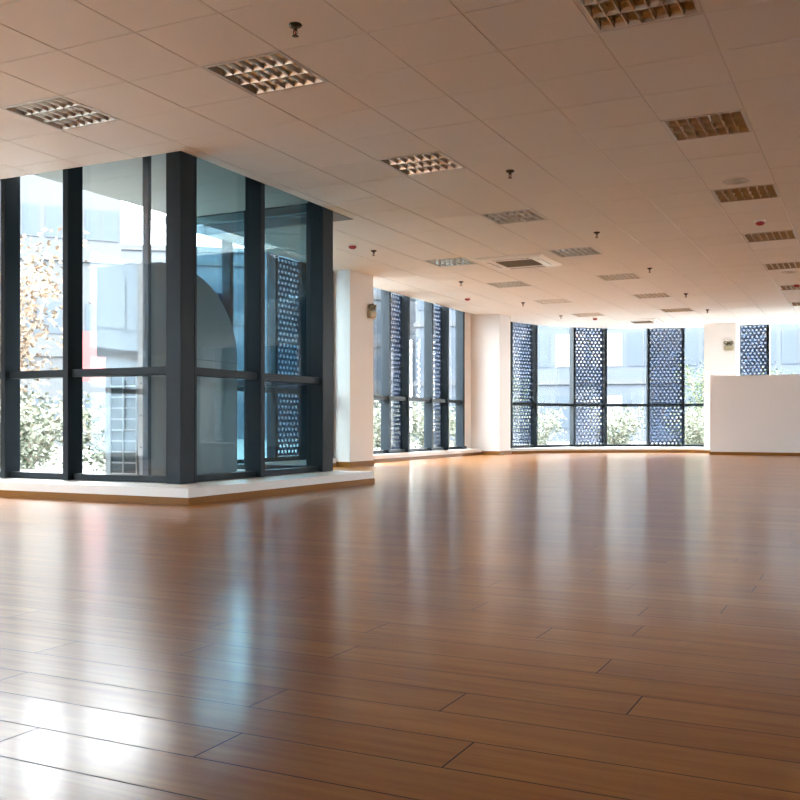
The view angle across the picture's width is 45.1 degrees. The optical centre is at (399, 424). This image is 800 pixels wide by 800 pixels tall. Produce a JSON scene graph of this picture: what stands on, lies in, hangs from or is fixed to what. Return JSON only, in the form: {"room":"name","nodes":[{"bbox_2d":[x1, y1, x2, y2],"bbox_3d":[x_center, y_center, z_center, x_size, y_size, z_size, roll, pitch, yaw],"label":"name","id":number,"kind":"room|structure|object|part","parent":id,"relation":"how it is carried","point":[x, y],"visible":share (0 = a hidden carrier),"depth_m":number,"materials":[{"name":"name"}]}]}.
{"room":"empty office space","nodes":[
{"label":"empty office space","id":0,"kind":"room"},
{"bbox_2d":[20,469,104,473],"bbox_3d":[-4.965,0.720,10.995,7.960,0.310,2.200,0,0,26],"label":"floor","id":1,"kind":"structure","parent":0,"point":[20,469],"depth_m":11.59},
{"bbox_2d":[143,156,150,474],"bbox_3d":[-2.211,-0.896,8.475,0.140,2.922,0.100,0,0,26],"label":"steel post","id":2,"kind":"object","parent":1,"relation":"on","point":[146,160],"visible":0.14,"depth_m":8.44,"materials":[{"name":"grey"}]},
{"bbox_2d":[97,262,236,475],"bbox_3d":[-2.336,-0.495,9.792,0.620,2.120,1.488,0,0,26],"label":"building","id":3,"kind":"structure","parent":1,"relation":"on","point":[119,287],"depth_m":9.21,"materials":[{"name":"grey"}]},
{"bbox_3d":[-2.283,-0.075,9.776,0.490,1.160,1.470,0,0,26],"label":"casing","id":4,"kind":"part","parent":3,"relation":"part of","materials":[{"name":"grey metal"}]},
{"bbox_2d":[151,205,305,261],"bbox_3d":[4.196,-2.540,8.836,18.300,0.270,27.560,0,0,26],"label":"roof","id":5,"kind":"structure","parent":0,"point":[159,217],"depth_m":11.20,"materials":[{"name":"white tile"}]},
{"bbox_2d":[33,153,307,215],"bbox_3d":[-2.167,-2.380,9.591,1.880,0.046,2.280,0,0,26],"label":"soffit","id":6,"kind":"structure","parent":5,"relation":"attached to","point":[220,190],"depth_m":9.51,"materials":[{"name":"white paint"}]},
{"bbox_2d":[0,453,799,799],"bbox_3d":[4.196,0.725,8.836,18.300,0.200,27.560,0,0,26],"label":"floor","id":7,"kind":"structure","parent":0,"point":[533,626],"depth_m":2.88,"materials":[{"name":"brown wood"}]},
{"bbox_2d":[0,469,374,504],"bbox_3d":[-2.986,0.561,9.833,4.538,0.127,3.086,0,0,26],"label":"window ledge","id":8,"kind":"object","parent":7,"relation":"on","point":[203,492],"visible":0.81,"depth_m":8.14,"materials":[{"name":"white stone"}]},
{"bbox_2d":[0,151,193,483],"bbox_3d":[-3.629,-0.955,9.008,4.115,2.900,0.180,0,0,26],"label":"window","id":9,"kind":"structure","parent":8,"relation":"on","point":[178,370],"depth_m":8.59,"materials":[{"name":"metal"}]},
{"bbox_3d":[-3.284,0.468,8.862,0.716,0.055,0.115,0,0,26],"label":"rail","id":10,"kind":"part","parent":9,"relation":"part of","materials":[{"name":"metal"}]},
{"bbox_3d":[-2.408,0.468,8.430,1.104,0.055,0.115,0,0,26],"label":"rail","id":11,"kind":"part","parent":9,"relation":"part of","materials":[{"name":"metal"}]},
{"bbox_2d":[197,203,307,468],"bbox_3d":[-1.784,-0.955,10.729,1.980,2.900,0.140,0,0,26],"label":"window","id":12,"kind":"structure","parent":8,"relation":"on","point":[240,383],"depth_m":10.39,"materials":[{"name":"metal"}]},
{"bbox_3d":[-2.160,-2.380,10.876,1.015,0.050,0.050,0,0,26],"label":"rail","id":13,"kind":"part","parent":12,"relation":"part of","materials":[{"name":"metal"}]},
{"bbox_3d":[-2.146,0.468,10.905,1.015,0.055,0.115,0,0,26],"label":"rail","id":14,"kind":"part","parent":12,"relation":"part of","materials":[{"name":"metal"}]},
{"bbox_3d":[-1.313,-2.380,10.457,0.735,0.050,0.050,0,0,26],"label":"rail","id":15,"kind":"part","parent":12,"relation":"part of","materials":[{"name":"metal"}]},
{"bbox_3d":[-1.299,0.468,10.486,0.735,0.055,0.115,0,0,26],"label":"rail","id":16,"kind":"part","parent":12,"relation":"part of","materials":[{"name":"metal"}]},
{"bbox_2d":[194,156,332,482],"bbox_3d":[-1.309,-0.955,9.262,0.180,2.900,2.330,0,0,26],"label":"window","id":17,"kind":"structure","parent":8,"relation":"on","point":[319,380],"depth_m":9.13,"materials":[{"name":"metal"}]},
{"bbox_3d":[-1.619,0.468,8.686,0.115,0.055,0.952,0,0,26],"label":"rail","id":18,"kind":"part","parent":17,"relation":"part of","materials":[{"name":"metal"}]},
{"bbox_3d":[-1.143,0.468,9.651,0.115,0.055,1.065,0,0,26],"label":"rail","id":19,"kind":"part","parent":17,"relation":"part of","materials":[{"name":"metal"}]},
{"bbox_2d":[242,458,336,466],"bbox_3d":[-1.766,0.561,12.800,0.218,0.127,3.330,0,0,26],"label":"window ledge","id":20,"kind":"object","parent":7,"relation":"on","point":[292,462],"visible":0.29,"depth_m":13.20,"materials":[{"name":"white stone"}]},
{"bbox_2d":[197,224,305,463],"bbox_3d":[-1.828,-0.955,12.719,0.140,2.900,3.530,0,0,26],"label":"window","id":21,"kind":"structure","parent":20,"relation":"on","point":[272,392],"depth_m":12.93,"materials":[{"name":"metal"}]},
{"bbox_3d":[-1.938,0.468,12.500,0.115,0.055,0.940,0,0,26],"label":"rail","id":22,"kind":"part","parent":21,"relation":"part of","materials":[{"name":"metal"}]},
{"bbox_2d":[278,257,298,456],"bbox_3d":[-1.595,-0.865,13.335,0.015,2.860,0.760,0,0,26],"label":"screen","id":23,"kind":"object","parent":21,"relation":"attached to","point":[286,264],"visible":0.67,"depth_m":13.41,"materials":[{"name":"blue metal"}]},
{"bbox_3d":[-1.540,0.468,13.307,0.115,0.055,0.740,0,0,26],"label":"rail","id":24,"kind":"part","parent":21,"relation":"part of","materials":[{"name":"metal"}]},
{"bbox_2d":[333,269,373,466],"bbox_3d":[-0.902,-0.875,14.637,0.764,3.000,0.754,0,0,26],"label":"column","id":25,"kind":"structure","parent":7,"relation":"on","point":[352,290],"depth_m":14.26,"materials":[{"name":"white paint"}]},
{"bbox_3d":[-0.902,0.588,14.637,0.764,0.075,0.754,0,0,26],"label":"skirting","id":26,"kind":"part","parent":25,"relation":"part of","materials":[{"name":"orange wood"}]},
{"bbox_2d":[367,304,376,318],"bbox_3d":[-0.417,-1.723,14.682,0.088,0.217,0.211,0,0,26],"label":"emergency light","id":27,"kind":"object","parent":25,"relation":"attached to","point":[371,313],"visible":1,"depth_m":14.63,"materials":[{"name":"beige plastic"}]},
{"bbox_2d":[373,448,481,462],"bbox_3d":[0.328,0.561,17.560,0.318,0.127,5.600,0,0,26],"label":"window ledge","id":28,"kind":"object","parent":7,"relation":"on","point":[387,457],"visible":0.64,"depth_m":17.47,"materials":[{"name":"white stone"}]},
{"bbox_2d":[373,289,466,453],"bbox_3d":[0.176,-0.955,17.420,0.170,2.900,5.214,0,0,26],"label":"window","id":29,"kind":"structure","parent":28,"relation":"on","point":[385,397],"depth_m":18.10,"materials":[{"name":"metal"}]},
{"bbox_3d":[-0.620,0.468,15.848,0.115,0.055,1.570,0,0,26],"label":"rail","id":30,"kind":"part","parent":29,"relation":"part of","materials":[{"name":"metal"}]},
{"bbox_2d":[391,294,400,449],"bbox_3d":[-0.146,-0.865,16.935,0.015,2.860,0.700,0,0,26],"label":"screen","id":31,"kind":"object","parent":29,"relation":"attached to","point":[397,304],"visible":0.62,"depth_m":17.10,"materials":[{"name":"blue metal"}]},
{"bbox_3d":[0.004,-0.865,17.240,0.015,2.860,0.020,0,0,26],"label":"edge rail","id":32,"kind":"part","parent":31,"relation":"part of","materials":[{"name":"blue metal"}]},
{"bbox_3d":[-0.093,0.468,16.915,0.115,0.055,0.690,0,0,26],"label":"rail","id":33,"kind":"part","parent":29,"relation":"part of","materials":[{"name":"metal"}]},
{"bbox_3d":[0.299,0.468,17.708,0.115,0.055,0.960,0,0,26],"label":"rail","id":34,"kind":"part","parent":29,"relation":"part of","materials":[{"name":"metal"}]},
{"bbox_2d":[433,305,440,446],"bbox_3d":[0.637,-0.865,18.522,0.015,2.860,0.700,0,0,26],"label":"screen","id":35,"kind":"object","parent":29,"relation":"attached to","point":[434,309],"visible":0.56,"depth_m":18.69,"materials":[{"name":"blue metal"}]},
{"bbox_3d":[0.788,-0.865,18.827,0.015,2.860,0.020,0,0,26],"label":"edge rail","id":36,"kind":"part","parent":35,"relation":"part of","materials":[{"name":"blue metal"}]},
{"bbox_3d":[0.691,0.468,18.502,0.115,0.055,0.690,0,0,26],"label":"rail","id":37,"kind":"part","parent":29,"relation":"part of","materials":[{"name":"metal"}]},
{"bbox_3d":[1.027,0.468,19.183,0.115,0.055,0.710,0,0,26],"label":"rail","id":38,"kind":"part","parent":29,"relation":"part of","materials":[{"name":"metal"}]},
{"bbox_2d":[471,314,510,454],"bbox_3d":[1.873,-0.875,20.293,0.734,3.000,0.694,0,0,26],"label":"column","id":39,"kind":"structure","parent":7,"relation":"on","point":[490,334],"depth_m":19.99,"materials":[{"name":"white paint"}]},
{"bbox_3d":[1.873,0.588,20.293,0.734,0.075,0.694,0,0,26],"label":"skirting","id":40,"kind":"part","parent":39,"relation":"part of","materials":[{"name":"orange wood"}]},
{"bbox_2d":[510,447,709,453],"bbox_3d":[10.462,0.575,19.708,16.875,0.100,3.659,0,0,18],"label":"window ledge","id":41,"kind":"object","parent":7,"relation":"on","point":[534,449],"visible":0.73,"depth_m":21.35,"materials":[{"name":"white stone"}]},
{"bbox_2d":[510,322,703,447],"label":"window","id":42,"kind":"structure","parent":41,"relation":"on","point":[534,404],"depth_m":22.70,"materials":[{"name":"metal"}]},
{"bbox_2d":[513,322,530,444],"bbox_3d":[2.689,-0.865,21.812,0.015,2.860,0.930,0,0,44],"label":"screen","id":43,"kind":"object","parent":42,"relation":"attached to","point":[517,329],"visible":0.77,"depth_m":21.88,"materials":[{"name":"blue metal"}]},
{"bbox_3d":[2.726,0.497,21.776,0.115,0.055,0.887,0,0,44],"label":"rail","id":44,"kind":"part","parent":42,"relation":"part of","materials":[{"name":"metal"}]},
{"bbox_3d":[3.553,0.497,22.403,1.102,0.055,0.115,0,0,-30],"label":"rail","id":45,"kind":"part","parent":42,"relation":"part of","materials":[{"name":"metal"}]},
{"bbox_2d":[576,328,601,443],"bbox_3d":[4.439,-0.865,22.860,0.830,2.860,0.016,0,0,-16],"label":"screen","id":46,"kind":"object","parent":42,"relation":"attached to","point":[578,330],"visible":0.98,"depth_m":22.87,"materials":[{"name":"blue metal"}]},
{"bbox_3d":[4.454,0.497,22.810,0.783,0.055,0.115,0,0,-16],"label":"rail","id":47,"kind":"part","parent":42,"relation":"part of","materials":[{"name":"metal"}]},
{"bbox_3d":[5.381,0.497,22.946,0.998,0.055,0.115,0,0,-2],"label":"rail","id":48,"kind":"part","parent":42,"relation":"part of","materials":[{"name":"metal"}]},
{"bbox_2d":[650,328,681,443],"bbox_3d":[6.317,-0.865,22.939,0.810,2.860,0.015,0,0,11],"label":"screen","id":49,"kind":"object","parent":42,"relation":"attached to","point":[652,330],"visible":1,"depth_m":22.93,"materials":[{"name":"blue metal"}]},
{"bbox_3d":[6.306,0.497,22.888,0.762,0.055,0.115,0,0,11],"label":"rail","id":50,"kind":"part","parent":42,"relation":"part of","materials":[{"name":"metal"}]},
{"bbox_3d":[7.009,0.497,22.688,0.596,0.055,0.115,0,0,22],"label":"rail","id":51,"kind":"part","parent":42,"relation":"part of","materials":[{"name":"metal"}]},
{"bbox_3d":[4.677,0.597,21.000,4.654,0.057,0.863,0,0,-2],"label":"skirting","id":52,"kind":"part","parent":41,"relation":"part of","materials":[{"name":"orange wood"}]},
{"bbox_2d":[767,324,769,374],"bbox_3d":[13.119,-0.940,19.675,11.878,2.930,0.180,0,0,26],"label":"window frame","id":53,"kind":"structure","parent":41,"relation":"on","point":[768,325],"depth_m":21.93,"materials":[{"name":"metal"}]},
{"bbox_2d":[740,325,766,374],"bbox_3d":[8.149,-0.865,22.218,0.620,2.860,0.015,0,0,26],"label":"screen","id":54,"kind":"object","parent":53,"relation":"attached to","point":[752,326],"visible":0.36,"depth_m":22.21,"materials":[{"name":"blue metal"}]},
{"bbox_2d":[704,323,739,447],"bbox_3d":[7.341,-0.875,21.970,0.714,3.000,0.724,0,0,26],"label":"column","id":55,"kind":"structure","parent":7,"relation":"on","point":[718,361],"depth_m":21.71,"materials":[{"name":"white paint"}]},
{"bbox_2d":[724,341,733,350],"bbox_3d":[7.341,-1.758,21.530,0.211,0.217,0.088,0,0,26],"label":"emergency light","id":56,"kind":"object","parent":55,"relation":"attached to","point":[730,347],"visible":1,"depth_m":21.51,"materials":[{"name":"beige plastic"}]},
{"bbox_2d":[0,0,799,328],"bbox_3d":[4.169,-2.283,8.740,18.264,0.017,27.365,0,0,26],"label":"ceiling","id":57,"kind":"structure","parent":0,"point":[530,88],"depth_m":7.36,"materials":[{"name":"white tile"}]},
{"bbox_2d":[0,95,120,130],"bbox_3d":[-2.482,-2.324,7.063,0.592,0.103,0.592,0,0,26],"label":"ceiling light","id":58,"kind":"object","parent":57,"relation":"attached to","point":[59,112],"visible":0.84,"depth_m":7.08,"materials":[{"name":"grey metal"}]},
{"bbox_2d":[201,50,328,95],"bbox_3d":[-0.868,-2.324,6.266,0.592,0.103,0.592,0,0,26],"label":"ceiling light","id":59,"kind":"object","parent":57,"relation":"attached to","point":[275,71],"visible":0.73,"depth_m":6.29,"materials":[{"name":"grey metal"}]},
{"bbox_2d":[197,211,352,234],"bbox_3d":[-1.517,-2.274,10.920,2.010,0.010,0.440,0,0,26],"label":"panel","id":60,"kind":"object","parent":57,"relation":"attached to","point":[295,220],"visible":0.71,"depth_m":10.94,"materials":[{"name":"grey"}]},
{"bbox_2d":[288,22,301,37],"bbox_3d":[-0.595,-2.240,5.480,0.080,0.069,0.079,0,0,26],"label":"sprinkler","id":61,"kind":"object","parent":57,"relation":"attached to","point":[294,25],"visible":1,"depth_m":5.47,"materials":[{"name":"grey metal"}]},
{"bbox_2d":[348,244,356,248],"bbox_3d":[-0.602,-2.248,12.220,0.120,0.053,0.120,0,0,26],"label":"smoke detector","id":62,"kind":"object","parent":57,"relation":"attached to","point":[351,246],"visible":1,"depth_m":12.18,"materials":[{"name":"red plastic"}]},
{"bbox_2d":[377,151,465,175],"bbox_3d":[0.194,-2.324,8.418,0.592,0.103,0.592,0,0,26],"label":"ceiling light","id":63,"kind":"object","parent":57,"relation":"attached to","point":[437,161],"visible":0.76,"depth_m":8.45,"materials":[{"name":"grey metal"}]},
{"bbox_2d":[423,257,477,266],"bbox_3d":[0.706,-2.324,13.519,0.592,0.103,0.592,0,0,26],"label":"ceiling light","id":64,"kind":"object","parent":57,"relation":"attached to","point":[459,261],"visible":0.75,"depth_m":13.55,"materials":[{"name":"grey metal"}]},
{"bbox_2d":[485,281,531,287],"bbox_3d":[1.768,-2.324,15.671,0.592,0.103,0.592,0,0,26],"label":"ceiling light","id":65,"kind":"object","parent":57,"relation":"attached to","point":[512,283],"visible":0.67,"depth_m":15.70,"materials":[{"name":"grey"}]},
{"bbox_2d":[506,170,513,178],"bbox_3d":[0.986,-2.240,8.636,0.080,0.069,0.079,0,0,26],"label":"sprinkler","id":66,"kind":"object","parent":57,"relation":"attached to","point":[507,171],"visible":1,"depth_m":8.62,"materials":[{"name":"brown metal"}]},
{"bbox_2d":[479,209,548,224],"bbox_3d":[1.257,-2.324,10.570,0.592,0.103,0.592,0,0,26],"label":"ceiling light","id":67,"kind":"object","parent":57,"relation":"attached to","point":[526,215],"visible":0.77,"depth_m":10.61,"materials":[{"name":"grey metal"}]},
{"bbox_2d":[475,253,561,269],"bbox_3d":[1.659,-2.252,13.434,0.950,0.043,0.950,0,0,26],"label":"air conditioner cassette","id":68,"kind":"object","parent":57,"relation":"attached to","point":[527,260],"visible":1,"depth_m":13.28,"materials":[{"name":"white plastic"}]},
{"bbox_2d":[493,258,528,261],"bbox_3d":[1.498,-2.236,13.107,0.513,0.011,0.046,0,0,26],"label":"outlet","id":69,"kind":"object","parent":68,"relation":"attached to","point":[509,259],"depth_m":13.09,"materials":[{"name":"grey plastic"}]},
{"bbox_2d":[496,259,541,267],"bbox_3d":[1.659,-2.243,13.434,0.513,0.007,0.464,0,0,26],"label":"grille","id":70,"kind":"object","parent":68,"relation":"attached to","point":[529,262],"depth_m":13.44,"materials":[{"name":"brown"}]},
{"bbox_2d":[512,266,544,268],"bbox_3d":[1.821,-2.240,13.762,0.513,0.004,0.044,0,0,26],"label":"outlet","id":71,"kind":"object","parent":68,"relation":"attached to","point":[530,266],"depth_m":13.75,"materials":[{"name":"grey plastic"}]},
{"bbox_2d":[538,259,551,264],"bbox_3d":[1.986,-2.236,13.272,0.046,0.011,0.513,0,0,26],"label":"outlet","id":72,"kind":"object","parent":68,"relation":"attached to","point":[543,261],"depth_m":13.28,"materials":[{"name":"grey"}]},
{"bbox_2d":[533,299,572,303],"bbox_3d":[2.831,-2.324,17.823,0.592,0.103,0.592,0,0,26],"label":"ceiling light","id":73,"kind":"object","parent":57,"relation":"attached to","point":[550,301],"visible":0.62,"depth_m":17.86,"materials":[{"name":"grey"}]},
{"bbox_2d":[547,246,602,257],"bbox_3d":[2.320,-2.324,12.722,0.592,0.103,0.592,0,0,26],"label":"ceiling light","id":74,"kind":"object","parent":57,"relation":"attached to","point":[581,251],"visible":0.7,"depth_m":12.76,"materials":[{"name":"grey metal"}]},
{"bbox_2d":[571,312,605,316],"bbox_3d":[3.893,-2.324,19.975,0.592,0.103,0.592,0,0,26],"label":"ceiling light","id":75,"kind":"object","parent":57,"relation":"attached to","point":[596,313],"visible":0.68,"depth_m":20.01,"materials":[{"name":"grey"}]},
{"bbox_2d":[596,273,642,280],"bbox_3d":[3.382,-2.324,14.874,0.592,0.103,0.592,0,0,26],"label":"ceiling light","id":76,"kind":"object","parent":57,"relation":"attached to","point":[627,276],"visible":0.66,"depth_m":14.92,"materials":[{"name":"grey"}]},
{"bbox_2d":[574,0,702,32],"bbox_3d":[1.284,-2.324,5.204,0.592,0.103,0.592,0,0,26],"label":"ceiling light","id":77,"kind":"object","parent":57,"relation":"attached to","point":[604,15],"visible":0.99,"depth_m":5.36,"materials":[{"name":"grey metal"}]},
{"bbox_2d":[620,318,663,323],"bbox_3d":[5.284,-2.252,21.090,0.800,0.043,0.800,0,0,26],"label":"air conditioner cassette","id":78,"kind":"object","parent":57,"relation":"attached to","point":[644,320],"visible":1,"depth_m":20.91,"materials":[{"name":"white plastic"}]},
{"bbox_2d":[632,321,652,322],"bbox_3d":[5.284,-2.243,21.090,0.432,0.007,0.392,0,0,26],"label":"grille","id":79,"kind":"object","parent":78,"relation":"attached to","point":[634,321],"depth_m":21.16,"materials":[{"name":"brown"}]},
{"bbox_2d":[632,292,671,298],"bbox_3d":[4.445,-2.324,17.026,0.592,0.103,0.592,0,0,26],"label":"ceiling light","id":80,"kind":"object","parent":57,"relation":"attached to","point":[651,295],"visible":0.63,"depth_m":17.07,"materials":[{"name":"grey"}]},
{"bbox_2d":[659,308,693,312],"bbox_3d":[5.507,-2.324,19.178,0.592,0.103,0.592,0,0,26],"label":"ceiling light","id":81,"kind":"object","parent":57,"relation":"attached to","point":[673,309],"visible":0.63,"depth_m":19.24,"materials":[{"name":"grey"}]},
{"bbox_2d":[660,109,752,141],"bbox_3d":[2.346,-2.324,7.356,0.592,0.103,0.592,0,0,26],"label":"ceiling light","id":82,"kind":"object","parent":57,"relation":"attached to","point":[733,122],"visible":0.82,"depth_m":7.39,"materials":[{"name":"grey metal"}]},
{"bbox_2d":[723,178,749,184],"bbox_3d":[3.144,-2.270,9.009,0.248,0.010,0.247,0,0,26],"label":"ceiling speaker","id":83,"kind":"object","parent":57,"relation":"attached to","point":[733,181],"visible":1,"depth_m":9.00,"materials":[{"name":"grey plastic"}]},
{"bbox_2d":[710,184,779,202],"bbox_3d":[3.409,-2.324,9.507,0.592,0.103,0.592,0,0,26],"label":"ceiling light","id":84,"kind":"object","parent":57,"relation":"attached to","point":[767,191],"visible":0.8,"depth_m":9.55,"materials":[{"name":"grey metal"}]},
{"bbox_2d":[755,220,765,225],"bbox_3d":[4.025,-2.248,10.771,0.120,0.053,0.120,0,0,26],"label":"smoke detector","id":85,"kind":"object","parent":57,"relation":"attached to","point":[757,222],"visible":1,"depth_m":10.74,"materials":[{"name":"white plastic"}]},
{"bbox_2d":[741,230,797,242],"bbox_3d":[4.471,-2.324,11.659,0.592,0.103,0.592,0,0,26],"label":"ceiling light","id":86,"kind":"object","parent":57,"relation":"attached to","point":[786,234],"visible":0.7,"depth_m":11.71,"materials":[{"name":"grey metal"}]},
{"bbox_2d":[762,262,799,269],"bbox_3d":[5.534,-2.324,13.811,0.592,0.103,0.592,0,0,26],"label":"ceiling light","id":87,"kind":"object","parent":57,"relation":"attached to","point":[787,265],"visible":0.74,"depth_m":13.90,"materials":[{"name":"grey"}]},
{"bbox_2d":[778,285,799,290],"bbox_3d":[6.597,-2.324,15.963,0.592,0.103,0.592,0,0,26],"label":"ceiling light","id":88,"kind":"object","parent":57,"relation":"attached to","point":[785,287],"visible":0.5,"depth_m":16.13,"materials":[{"name":"grey"}]},
{"bbox_2d":[781,271,798,273],"bbox_3d":[5.818,-2.270,14.380,0.248,0.010,0.247,0,0,26],"label":"ceiling speaker","id":89,"kind":"object","parent":57,"relation":"attached to","point":[784,272],"visible":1,"depth_m":14.38,"materials":[{"name":"grey plastic"}]},
{"bbox_2d":[789,302,799,305],"bbox_3d":[7.659,-2.324,18.115,0.592,0.103,0.592,0,0,26],"label":"ceiling light","id":90,"kind":"object","parent":57,"relation":"attached to","point":[791,303],"visible":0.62,"depth_m":18.26,"materials":[{"name":"grey"}]},
{"bbox_2d":[465,312,470,448],"bbox_3d":[1.356,-0.890,19.957,0.080,3.030,0.390,0,0,26],"label":"wall","id":91,"kind":"structure","parent":0,"point":[467,315],"depth_m":20.00,"materials":[{"name":"white paint"}]},
{"bbox_2d":[709,374,799,455],"bbox_3d":[9.607,-0.190,18.543,7.012,1.630,0.184,0,0,26],"label":"wall","id":92,"kind":"structure","parent":0,"point":[750,414],"depth_m":19.62,"materials":[{"name":"white paint"}]},
{"bbox_3d":[9.607,0.595,18.543,7.012,0.060,0.184,0,0,26],"label":"skirting","id":93,"kind":"part","parent":92,"relation":"part of","materials":[{"name":"orange wood"}]},
{"label":"outside","id":94,"kind":"structure","parent":0,"visible":0},
{"bbox_2d":[20,437,673,471],"bbox_3d":[4.261,1.125,42.507,150.000,0.300,140.000,0,0,26],"label":"ground","id":95,"kind":"structure","parent":94,"point":[240,442],"depth_m":34.81,"materials":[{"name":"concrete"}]},
{"bbox_2d":[20,367,62,469],"bbox_3d":[-5.543,0.092,12.966,2.036,1.775,1.868,0,0,-34],"label":"shrub","id":96,"kind":"object","parent":95,"relation":"on","point":[24,422],"visible":0.41,"depth_m":13.16,"materials":[{"name":"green plant"}]},
{"bbox_2d":[20,226,90,407],"bbox_3d":[-10.472,-2.319,24.930,5.359,6.593,4.574,0,0,9],"label":"tree","id":97,"kind":"object","parent":95,"relation":"on","point":[24,345],"visible":0.52,"depth_m":24.73,"materials":[{"name":"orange plant"}]},
{"bbox_2d":[20,392,94,469],"bbox_3d":[-6.410,0.092,16.764,1.868,1.775,2.036,0,0,-41],"label":"shrub","id":98,"kind":"object","parent":95,"relation":"on","point":[32,458],"visible":0.4,"depth_m":16.75,"materials":[{"name":"green plant"}]},
{"bbox_2d":[20,174,123,445],"bbox_3d":[-19.930,-5.950,45.609,12.300,13.850,8.300,0,0,-24],"label":"apartment building","id":99,"kind":"structure","parent":95,"relation":"on","point":[41,199],"depth_m":43.23,"materials":[{"name":"grey"}]},
{"bbox_2d":[52,381,104,471],"bbox_3d":[-4.474,0.136,15.273,1.934,1.687,1.774,0,0,8],"label":"shrub","id":100,"kind":"object","parent":95,"relation":"on","point":[93,428],"visible":0.27,"depth_m":15.11,"materials":[{"name":"green plant"}]},
{"bbox_2d":[83,331,104,381],"bbox_3d":[-7.370,-0.625,23.073,1.000,3.200,0.110,0,0,-18],"label":"board","id":101,"kind":"object","parent":95,"relation":"on","point":[90,359],"visible":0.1,"depth_m":23.02,"materials":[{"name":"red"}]},
{"bbox_2d":[121,244,297,438],"bbox_3d":[-12.214,-5.350,67.607,15.300,12.650,8.300,0,0,-10],"label":"office building","id":102,"kind":"structure","parent":95,"relation":"on","point":[209,259],"depth_m":63.77,"materials":[{"name":"grey"}]},
{"bbox_2d":[295,402,380,447],"bbox_3d":[-1.183,0.092,20.179,1.868,1.775,2.036,0,0,27],"label":"shrub","id":103,"kind":"object","parent":95,"relation":"on","point":[376,421],"visible":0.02,"depth_m":20.05,"materials":[{"name":"green plant"}]},
{"bbox_2d":[373,287,415,436],"bbox_3d":[1.819,-8.500,77.800,22.300,18.950,8.300,0,0,-1],"label":"office building","id":104,"kind":"structure","parent":95,"relation":"on","point":[376,292],"depth_m":73.74,"materials":[{"name":"grey"}]},
{"bbox_2d":[373,392,435,449],"bbox_3d":[-0.264,0.004,22.654,2.240,1.953,2.054,0,0,43],"label":"shrub","id":105,"kind":"object","parent":95,"relation":"on","point":[378,435],"visible":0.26,"depth_m":22.63,"materials":[{"name":"green plant"}]},
{"bbox_2d":[410,393,455,447],"bbox_3d":[0.887,0.092,24.796,2.036,1.775,1.868,0,0,-20],"label":"shrub","id":106,"kind":"object","parent":95,"relation":"on","point":[451,426],"visible":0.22,"depth_m":24.58,"materials":[{"name":"green plant"}]},
{"bbox_2d":[439,408,455,445],"bbox_3d":[1.930,0.136,29.689,1.934,1.687,1.774,0,0,-23],"label":"shrub","id":107,"kind":"object","parent":95,"relation":"on","point":[451,444],"visible":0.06,"depth_m":29.61,"materials":[{"name":"green plant"}]},
{"bbox_2d":[513,375,538,438],"bbox_3d":[4.224,-0.603,38.027,2.546,3.159,2.904,0,0,-33],"label":"tree","id":108,"kind":"object","parent":95,"relation":"on","point":[514,375],"visible":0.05,"depth_m":37.59,"materials":[{"name":"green plant"}]},
{"bbox_2d":[513,399,566,444],"bbox_3d":[4.075,0.092,28.750,1.868,1.775,2.036,0,0,-19],"label":"shrub","id":109,"kind":"object","parent":95,"relation":"on","point":[542,440],"visible":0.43,"depth_m":28.62,"materials":[{"name":"green plant"}]},
{"bbox_2d":[413,299,799,440],"bbox_3d":[15.515,-8.500,61.340,27.300,18.950,12.300,0,0,14],"label":"office building","id":110,"kind":"structure","parent":95,"relation":"on","point":[626,348],"depth_m":55.92,"materials":[{"name":"grey"}]},
{"bbox_2d":[586,397,654,443],"bbox_3d":[6.506,0.048,28.687,2.138,1.864,1.961,0,0,31],"label":"shrub","id":111,"kind":"object","parent":95,"relation":"on","point":[623,432],"visible":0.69,"depth_m":28.59,"materials":[{"name":"green plant"}]},
{"bbox_2d":[659,398,703,443],"bbox_3d":[9.146,0.048,30.693,1.961,1.864,2.138,0,0,16],"label":"shrub","id":112,"kind":"object","parent":95,"relation":"on","point":[686,436],"visible":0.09,"depth_m":30.60,"materials":[{"name":"green plant"}]},
{"bbox_2d":[672,397,703,443],"bbox_3d":[8.747,0.092,27.602,2.036,1.775,1.868,0,0,-9],"label":"shrub","id":113,"kind":"object","parent":95,"relation":"on","point":[698,438],"visible":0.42,"depth_m":27.42,"materials":[{"name":"green plant"}]},
{"bbox_2d":[676,359,741,430],"bbox_3d":[11.839,-0.804,36.496,2.870,3.561,3.274,0,0,32],"label":"tree","id":114,"kind":"object","parent":95,"relation":"on","point":[700,401],"visible":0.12,"depth_m":36.28,"materials":[{"name":"green plant"}]},
{"bbox_2d":[749,361,793,374],"bbox_3d":[13.961,-0.689,34.862,3.062,3.331,2.685,0,0,16],"label":"tree","id":115,"kind":"object","parent":95,"relation":"on","point":[772,372],"visible":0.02,"depth_m":35.49,"materials":[{"name":"green plant"}]}
]}

